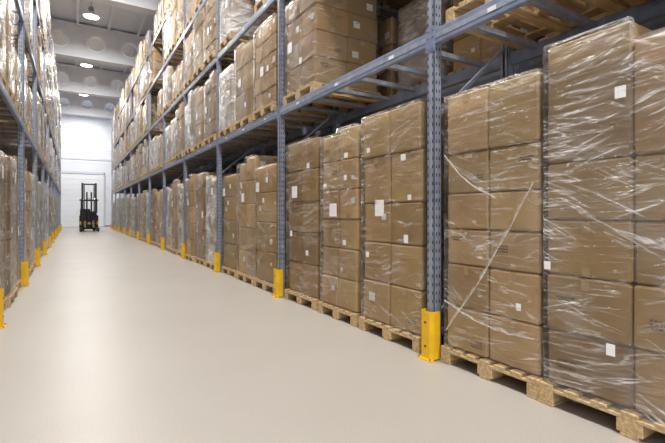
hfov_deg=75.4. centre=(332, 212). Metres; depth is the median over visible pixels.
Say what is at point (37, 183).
load
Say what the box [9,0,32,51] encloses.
load
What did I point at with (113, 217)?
load
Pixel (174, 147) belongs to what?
load
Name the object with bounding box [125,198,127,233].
load
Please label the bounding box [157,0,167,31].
load
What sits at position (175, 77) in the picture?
load
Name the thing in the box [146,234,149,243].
guard
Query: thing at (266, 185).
load
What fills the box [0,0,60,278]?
storage rack
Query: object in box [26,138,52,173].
load
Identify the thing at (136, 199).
load
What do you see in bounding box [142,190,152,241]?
load
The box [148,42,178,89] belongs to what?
load
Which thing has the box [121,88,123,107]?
load
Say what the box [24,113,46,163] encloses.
load
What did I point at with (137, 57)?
load
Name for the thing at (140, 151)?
load
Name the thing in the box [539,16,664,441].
load
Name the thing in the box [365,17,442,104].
load
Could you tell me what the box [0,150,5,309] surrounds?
load
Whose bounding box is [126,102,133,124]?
load
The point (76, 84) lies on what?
roof beam
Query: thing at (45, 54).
load
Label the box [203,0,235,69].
load
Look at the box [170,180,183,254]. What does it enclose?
load
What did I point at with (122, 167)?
load
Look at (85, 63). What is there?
pendant lamp
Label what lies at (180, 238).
load
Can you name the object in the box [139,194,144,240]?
load
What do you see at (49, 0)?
load
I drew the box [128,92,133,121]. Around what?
load
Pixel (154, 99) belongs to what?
load
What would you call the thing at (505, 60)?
storage rack
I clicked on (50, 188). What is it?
load
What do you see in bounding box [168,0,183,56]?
load
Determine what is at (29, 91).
load
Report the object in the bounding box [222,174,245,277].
load
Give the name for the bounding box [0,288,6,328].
guard
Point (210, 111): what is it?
load
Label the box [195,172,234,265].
load
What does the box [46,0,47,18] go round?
load
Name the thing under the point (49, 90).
load
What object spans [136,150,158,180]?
load
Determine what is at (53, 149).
load
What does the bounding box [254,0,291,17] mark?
load
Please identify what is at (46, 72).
load
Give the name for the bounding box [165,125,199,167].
load
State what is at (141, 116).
load
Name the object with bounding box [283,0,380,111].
load
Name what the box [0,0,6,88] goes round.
load
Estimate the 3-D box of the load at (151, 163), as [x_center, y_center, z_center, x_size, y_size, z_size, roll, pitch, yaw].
[-6.910,-2.285,17.771,1.140,1.308,0.820,0,0,-31]
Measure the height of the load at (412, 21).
1.658 m
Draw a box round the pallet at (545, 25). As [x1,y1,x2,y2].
[446,0,633,48]
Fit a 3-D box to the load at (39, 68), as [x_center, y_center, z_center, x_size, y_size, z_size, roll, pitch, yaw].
[-8.569,-4.310,11.646,1.140,1.598,0.960,0,0,-31]
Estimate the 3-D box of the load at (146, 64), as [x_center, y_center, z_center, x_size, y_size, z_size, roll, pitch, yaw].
[-7.573,-5.905,18.836,1.140,1.408,0.950,0,0,-31]
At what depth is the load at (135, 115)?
22.42 m
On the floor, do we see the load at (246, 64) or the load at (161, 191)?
the load at (161, 191)
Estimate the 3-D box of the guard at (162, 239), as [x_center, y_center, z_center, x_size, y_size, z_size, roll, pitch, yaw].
[-6.003,1.085,15.164,0.125,0.430,0.180,0,0,-31]
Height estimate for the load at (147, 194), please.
2.187 m
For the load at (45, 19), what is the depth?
14.84 m
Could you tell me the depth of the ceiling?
22.69 m
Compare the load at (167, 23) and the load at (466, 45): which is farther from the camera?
the load at (167, 23)
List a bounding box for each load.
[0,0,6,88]
[0,0,15,105]
[0,46,27,128]
[0,53,22,117]
[0,86,32,137]
[0,90,39,151]
[0,96,41,154]
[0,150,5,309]
[0,155,17,307]
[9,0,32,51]
[11,106,44,159]
[11,156,20,290]
[13,25,41,88]
[15,158,25,262]
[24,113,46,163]
[24,154,47,167]
[24,171,33,276]
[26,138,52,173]
[27,47,42,96]
[30,174,35,266]
[31,0,42,31]
[37,54,46,107]
[37,144,52,175]
[37,149,53,177]
[37,155,56,183]
[37,182,42,256]
[37,183,40,258]
[40,0,44,43]
[40,195,45,239]
[45,19,46,57]
[45,70,47,112]
[45,72,49,118]
[45,90,50,128]
[45,105,54,140]
[45,183,46,240]
[45,188,48,249]
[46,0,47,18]
[46,27,48,70]
[48,0,49,29]
[49,42,50,81]
[49,188,51,243]
[50,59,52,93]
[50,189,51,240]
[53,196,54,239]
[111,176,113,192]
[112,203,114,228]
[113,126,118,145]
[116,118,118,140]
[116,144,123,163]
[116,167,128,190]
[117,199,118,230]
[119,114,123,135]
[119,136,129,160]
[119,163,126,188]
[119,201,120,231]
[120,137,129,159]
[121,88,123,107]
[121,166,123,187]
[121,197,128,232]
[122,108,123,130]
[124,99,129,127]
[124,127,136,155]
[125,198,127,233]
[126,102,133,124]
[126,161,146,185]
[126,198,129,235]
[127,126,137,151]
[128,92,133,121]
[130,122,135,148]
[131,67,137,88]
[131,157,133,182]
[131,197,136,237]
[132,154,144,181]
[133,85,137,114]
[133,115,137,146]
[134,197,137,238]
[135,57,137,78]
[135,108,148,143]
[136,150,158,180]
[138,41,143,70]
[138,104,152,139]
[138,144,153,178]
[139,73,143,103]
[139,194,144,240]
[141,67,153,99]
[142,39,148,63]
[142,107,158,137]
[142,139,168,177]
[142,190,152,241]
[144,60,160,95]
[144,94,172,134]
[145,31,162,58]
[145,146,173,175]
[146,193,152,242]
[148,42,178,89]
[149,140,179,173]
[150,189,159,245]
[153,9,162,41]
[153,136,183,171]
[155,192,160,246]
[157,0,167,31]
[157,89,176,120]
[157,134,190,169]
[158,190,167,247]
[163,0,170,17]
[163,66,180,112]
[164,9,183,65]
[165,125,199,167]
[165,187,172,250]
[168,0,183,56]
[170,71,189,105]
[170,117,203,164]
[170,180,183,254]
[175,102,214,160]
[176,0,193,45]
[176,62,196,98]
[177,184,187,255]
[184,31,208,88]
[184,90,229,156]
[185,0,196,28]
[185,174,199,261]
[192,5,222,81]
[193,86,242,152]
[194,0,202,14]
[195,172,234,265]
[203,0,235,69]
[203,69,258,147]
[205,175,225,268]
[218,64,276,140]
[219,0,274,51]
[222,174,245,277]
[233,39,304,133]
[236,155,287,285]
[252,15,332,124]
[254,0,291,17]
[254,164,289,293]
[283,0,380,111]
[285,137,326,309]
[318,123,374,326]
[359,101,443,352]
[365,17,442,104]
[379,0,415,16]
[379,5,394,23]
[396,0,490,103]
[441,68,542,400]
[448,0,544,89]
[538,0,664,41]
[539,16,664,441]
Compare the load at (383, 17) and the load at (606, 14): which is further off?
the load at (383, 17)
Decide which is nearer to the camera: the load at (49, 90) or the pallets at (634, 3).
the pallets at (634, 3)
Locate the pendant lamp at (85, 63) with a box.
[80,61,92,67]
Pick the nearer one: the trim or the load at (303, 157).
the load at (303, 157)
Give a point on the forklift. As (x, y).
(88, 219)
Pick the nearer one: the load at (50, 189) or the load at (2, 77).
the load at (2, 77)
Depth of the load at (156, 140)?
16.55 m
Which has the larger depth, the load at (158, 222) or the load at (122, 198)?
the load at (122, 198)
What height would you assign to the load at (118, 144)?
1.358 m
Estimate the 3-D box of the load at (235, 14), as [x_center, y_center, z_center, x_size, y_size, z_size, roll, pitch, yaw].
[-1.764,-4.165,9.281,1.140,1.308,0.820,0,0,-31]
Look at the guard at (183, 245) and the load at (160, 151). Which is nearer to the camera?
the guard at (183, 245)
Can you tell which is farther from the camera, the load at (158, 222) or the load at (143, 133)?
the load at (143, 133)
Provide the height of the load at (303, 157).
2.338 m
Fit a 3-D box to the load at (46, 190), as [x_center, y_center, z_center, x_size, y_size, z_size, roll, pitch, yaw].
[-10.828,0.206,15.366,1.140,2.187,0.900,0,0,-31]
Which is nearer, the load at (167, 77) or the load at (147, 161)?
the load at (167, 77)
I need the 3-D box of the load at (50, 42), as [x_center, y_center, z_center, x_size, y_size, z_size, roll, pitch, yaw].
[-11.458,-6.000,16.422,1.140,1.598,0.960,0,0,-31]
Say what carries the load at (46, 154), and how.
on the storage rack at (22, 33)
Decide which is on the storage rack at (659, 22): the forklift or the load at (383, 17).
the load at (383, 17)
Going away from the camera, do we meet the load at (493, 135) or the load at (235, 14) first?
the load at (493, 135)
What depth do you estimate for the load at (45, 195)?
14.11 m
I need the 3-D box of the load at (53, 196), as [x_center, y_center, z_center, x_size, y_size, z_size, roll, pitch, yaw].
[-14.259,0.231,21.041,1.140,2.137,0.900,0,0,-31]
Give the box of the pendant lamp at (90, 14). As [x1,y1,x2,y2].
[83,2,99,19]
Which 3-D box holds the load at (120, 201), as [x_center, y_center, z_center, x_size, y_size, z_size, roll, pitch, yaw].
[-13.739,0.246,29.095,1.140,2.108,0.940,0,0,-31]
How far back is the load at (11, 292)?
6.14 m
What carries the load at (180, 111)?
on the storage rack at (505, 60)
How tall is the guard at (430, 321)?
0.430 m
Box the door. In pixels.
[61,173,102,226]
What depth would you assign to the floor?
3.40 m
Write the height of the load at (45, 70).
1.658 m
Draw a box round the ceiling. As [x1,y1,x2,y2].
[48,0,154,110]
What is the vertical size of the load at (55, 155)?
1.658 m
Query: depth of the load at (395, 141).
4.31 m
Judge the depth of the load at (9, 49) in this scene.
6.22 m
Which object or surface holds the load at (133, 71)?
on the storage rack at (505, 60)
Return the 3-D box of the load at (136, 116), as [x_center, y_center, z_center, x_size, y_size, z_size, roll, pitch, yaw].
[-9.281,-4.340,21.676,1.140,1.658,0.880,0,0,-31]
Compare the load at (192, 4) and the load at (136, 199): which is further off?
the load at (136, 199)
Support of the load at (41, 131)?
on the storage rack at (22, 33)
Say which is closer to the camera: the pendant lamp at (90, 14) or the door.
the pendant lamp at (90, 14)
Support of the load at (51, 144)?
on the storage rack at (22, 33)
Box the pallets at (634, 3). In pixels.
[622,0,651,6]
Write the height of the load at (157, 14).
0.958 m
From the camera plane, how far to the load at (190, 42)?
11.78 m
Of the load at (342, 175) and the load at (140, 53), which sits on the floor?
the load at (342, 175)
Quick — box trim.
[61,170,104,226]
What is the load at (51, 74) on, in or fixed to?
on the storage rack at (22, 33)
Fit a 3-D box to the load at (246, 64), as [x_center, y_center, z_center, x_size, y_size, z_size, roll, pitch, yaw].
[-1.233,-2.435,8.411,1.140,1.608,0.940,0,0,-31]
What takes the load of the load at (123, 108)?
on the storage rack at (505, 60)
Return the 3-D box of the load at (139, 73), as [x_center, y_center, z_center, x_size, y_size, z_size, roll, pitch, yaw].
[-8.596,-6.000,20.589,1.140,1.598,0.960,0,0,-31]
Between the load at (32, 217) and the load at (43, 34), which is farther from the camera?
the load at (43, 34)
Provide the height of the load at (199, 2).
1.408 m
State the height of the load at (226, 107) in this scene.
1.378 m
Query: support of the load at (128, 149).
on the storage rack at (505, 60)
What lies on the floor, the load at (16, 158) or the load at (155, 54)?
the load at (16, 158)
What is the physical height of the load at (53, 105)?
1.598 m
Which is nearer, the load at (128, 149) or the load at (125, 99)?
the load at (128, 149)
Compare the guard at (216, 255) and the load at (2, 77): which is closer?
the load at (2, 77)
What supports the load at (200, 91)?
on the storage rack at (505, 60)
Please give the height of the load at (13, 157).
2.258 m
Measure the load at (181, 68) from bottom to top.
0.958 m
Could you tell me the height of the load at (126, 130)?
1.598 m
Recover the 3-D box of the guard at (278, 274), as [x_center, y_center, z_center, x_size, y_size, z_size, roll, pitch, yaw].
[-0.858,1.085,6.671,0.125,0.430,0.180,0,0,-31]
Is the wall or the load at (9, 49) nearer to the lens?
the load at (9, 49)
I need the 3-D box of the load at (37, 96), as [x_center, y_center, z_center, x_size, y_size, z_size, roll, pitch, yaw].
[-8.588,-2.430,11.644,1.140,1.598,0.960,0,0,-31]
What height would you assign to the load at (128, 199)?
2.158 m
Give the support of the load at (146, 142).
on the storage rack at (505, 60)
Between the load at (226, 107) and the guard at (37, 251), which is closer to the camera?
the load at (226, 107)
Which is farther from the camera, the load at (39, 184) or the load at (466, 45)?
the load at (39, 184)
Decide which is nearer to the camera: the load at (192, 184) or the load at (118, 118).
the load at (192, 184)
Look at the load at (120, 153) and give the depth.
29.02 m
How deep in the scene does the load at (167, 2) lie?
14.61 m
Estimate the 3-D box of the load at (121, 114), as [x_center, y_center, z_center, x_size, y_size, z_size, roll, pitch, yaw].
[-13.773,-5.880,29.067,1.140,1.358,0.920,0,0,-31]
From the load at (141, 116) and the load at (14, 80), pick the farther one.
the load at (141, 116)
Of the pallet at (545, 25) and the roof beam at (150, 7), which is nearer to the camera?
the pallet at (545, 25)
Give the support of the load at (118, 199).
on the floor
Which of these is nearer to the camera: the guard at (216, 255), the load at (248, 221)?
the load at (248, 221)
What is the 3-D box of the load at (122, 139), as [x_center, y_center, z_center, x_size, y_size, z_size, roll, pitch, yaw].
[-13.230,-4.215,28.187,1.140,1.408,0.950,0,0,-31]
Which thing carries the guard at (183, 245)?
on the floor
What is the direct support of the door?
in the wall
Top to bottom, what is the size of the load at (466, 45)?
1.358 m
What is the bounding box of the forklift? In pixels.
[79,183,99,231]
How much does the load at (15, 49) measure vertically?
1.378 m
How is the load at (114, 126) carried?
on the storage rack at (505, 60)
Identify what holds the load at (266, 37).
on the storage rack at (505, 60)
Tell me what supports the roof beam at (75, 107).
attached to the ceiling
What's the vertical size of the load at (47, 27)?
1.408 m
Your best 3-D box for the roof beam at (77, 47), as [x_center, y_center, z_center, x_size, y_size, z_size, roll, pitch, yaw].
[-12.686,-9.010,23.064,11.600,1.760,0.520,0,0,-31]
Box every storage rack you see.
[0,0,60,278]
[111,0,664,357]
[129,0,664,196]
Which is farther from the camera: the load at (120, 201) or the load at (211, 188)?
the load at (120, 201)
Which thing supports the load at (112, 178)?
on the storage rack at (505, 60)
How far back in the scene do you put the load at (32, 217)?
9.98 m
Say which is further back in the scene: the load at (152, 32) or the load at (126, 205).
the load at (126, 205)
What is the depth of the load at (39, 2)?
11.69 m
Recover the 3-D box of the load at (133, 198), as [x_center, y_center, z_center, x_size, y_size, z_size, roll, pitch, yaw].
[-10.307,0.206,23.422,1.140,2.187,0.900,0,0,-31]
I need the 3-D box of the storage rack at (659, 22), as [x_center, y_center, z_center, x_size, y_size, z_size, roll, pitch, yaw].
[-6.081,-3.175,18.987,1.112,8.950,39.810,0,0,-31]
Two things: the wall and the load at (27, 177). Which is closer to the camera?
the load at (27, 177)
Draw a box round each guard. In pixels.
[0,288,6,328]
[21,261,29,285]
[35,248,40,265]
[43,241,47,254]
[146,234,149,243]
[160,238,164,249]
[180,243,185,258]
[212,252,219,272]
[272,268,282,297]
[416,308,439,362]
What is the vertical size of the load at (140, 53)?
1.198 m
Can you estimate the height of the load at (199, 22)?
1.598 m
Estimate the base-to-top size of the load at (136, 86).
1.358 m
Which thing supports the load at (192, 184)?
on the floor
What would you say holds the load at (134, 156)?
on the storage rack at (505, 60)
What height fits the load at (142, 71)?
1.308 m
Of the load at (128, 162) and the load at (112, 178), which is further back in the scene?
the load at (112, 178)
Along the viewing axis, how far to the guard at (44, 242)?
13.32 m
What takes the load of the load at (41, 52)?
on the storage rack at (22, 33)
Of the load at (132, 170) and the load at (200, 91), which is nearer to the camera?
the load at (200, 91)
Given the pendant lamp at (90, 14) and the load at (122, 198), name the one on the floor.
the load at (122, 198)
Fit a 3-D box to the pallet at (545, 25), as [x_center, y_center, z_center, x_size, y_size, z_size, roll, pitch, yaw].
[1.730,-1.703,3.643,1.140,0.144,0.980,0,0,-31]
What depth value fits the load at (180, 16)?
12.85 m
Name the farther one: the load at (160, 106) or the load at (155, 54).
the load at (155, 54)
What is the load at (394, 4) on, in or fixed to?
on the storage rack at (659, 22)
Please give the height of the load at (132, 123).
1.308 m
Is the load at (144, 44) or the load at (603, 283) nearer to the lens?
the load at (603, 283)
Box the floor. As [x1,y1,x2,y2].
[0,227,664,442]
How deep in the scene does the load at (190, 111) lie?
11.72 m
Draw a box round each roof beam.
[49,18,145,68]
[55,63,129,98]
[58,92,119,118]
[86,0,160,15]
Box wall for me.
[60,104,137,226]
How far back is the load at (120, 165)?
28.68 m
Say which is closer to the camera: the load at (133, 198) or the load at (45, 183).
the load at (45, 183)
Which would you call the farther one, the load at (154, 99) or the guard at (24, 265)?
the load at (154, 99)
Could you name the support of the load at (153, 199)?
on the floor
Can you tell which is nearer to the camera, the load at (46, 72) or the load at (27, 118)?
the load at (27, 118)
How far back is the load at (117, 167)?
30.91 m
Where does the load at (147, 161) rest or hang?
on the storage rack at (505, 60)
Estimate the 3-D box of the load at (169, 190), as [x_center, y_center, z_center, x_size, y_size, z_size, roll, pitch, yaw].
[-5.122,0.206,14.951,1.140,2.187,0.900,0,0,-31]

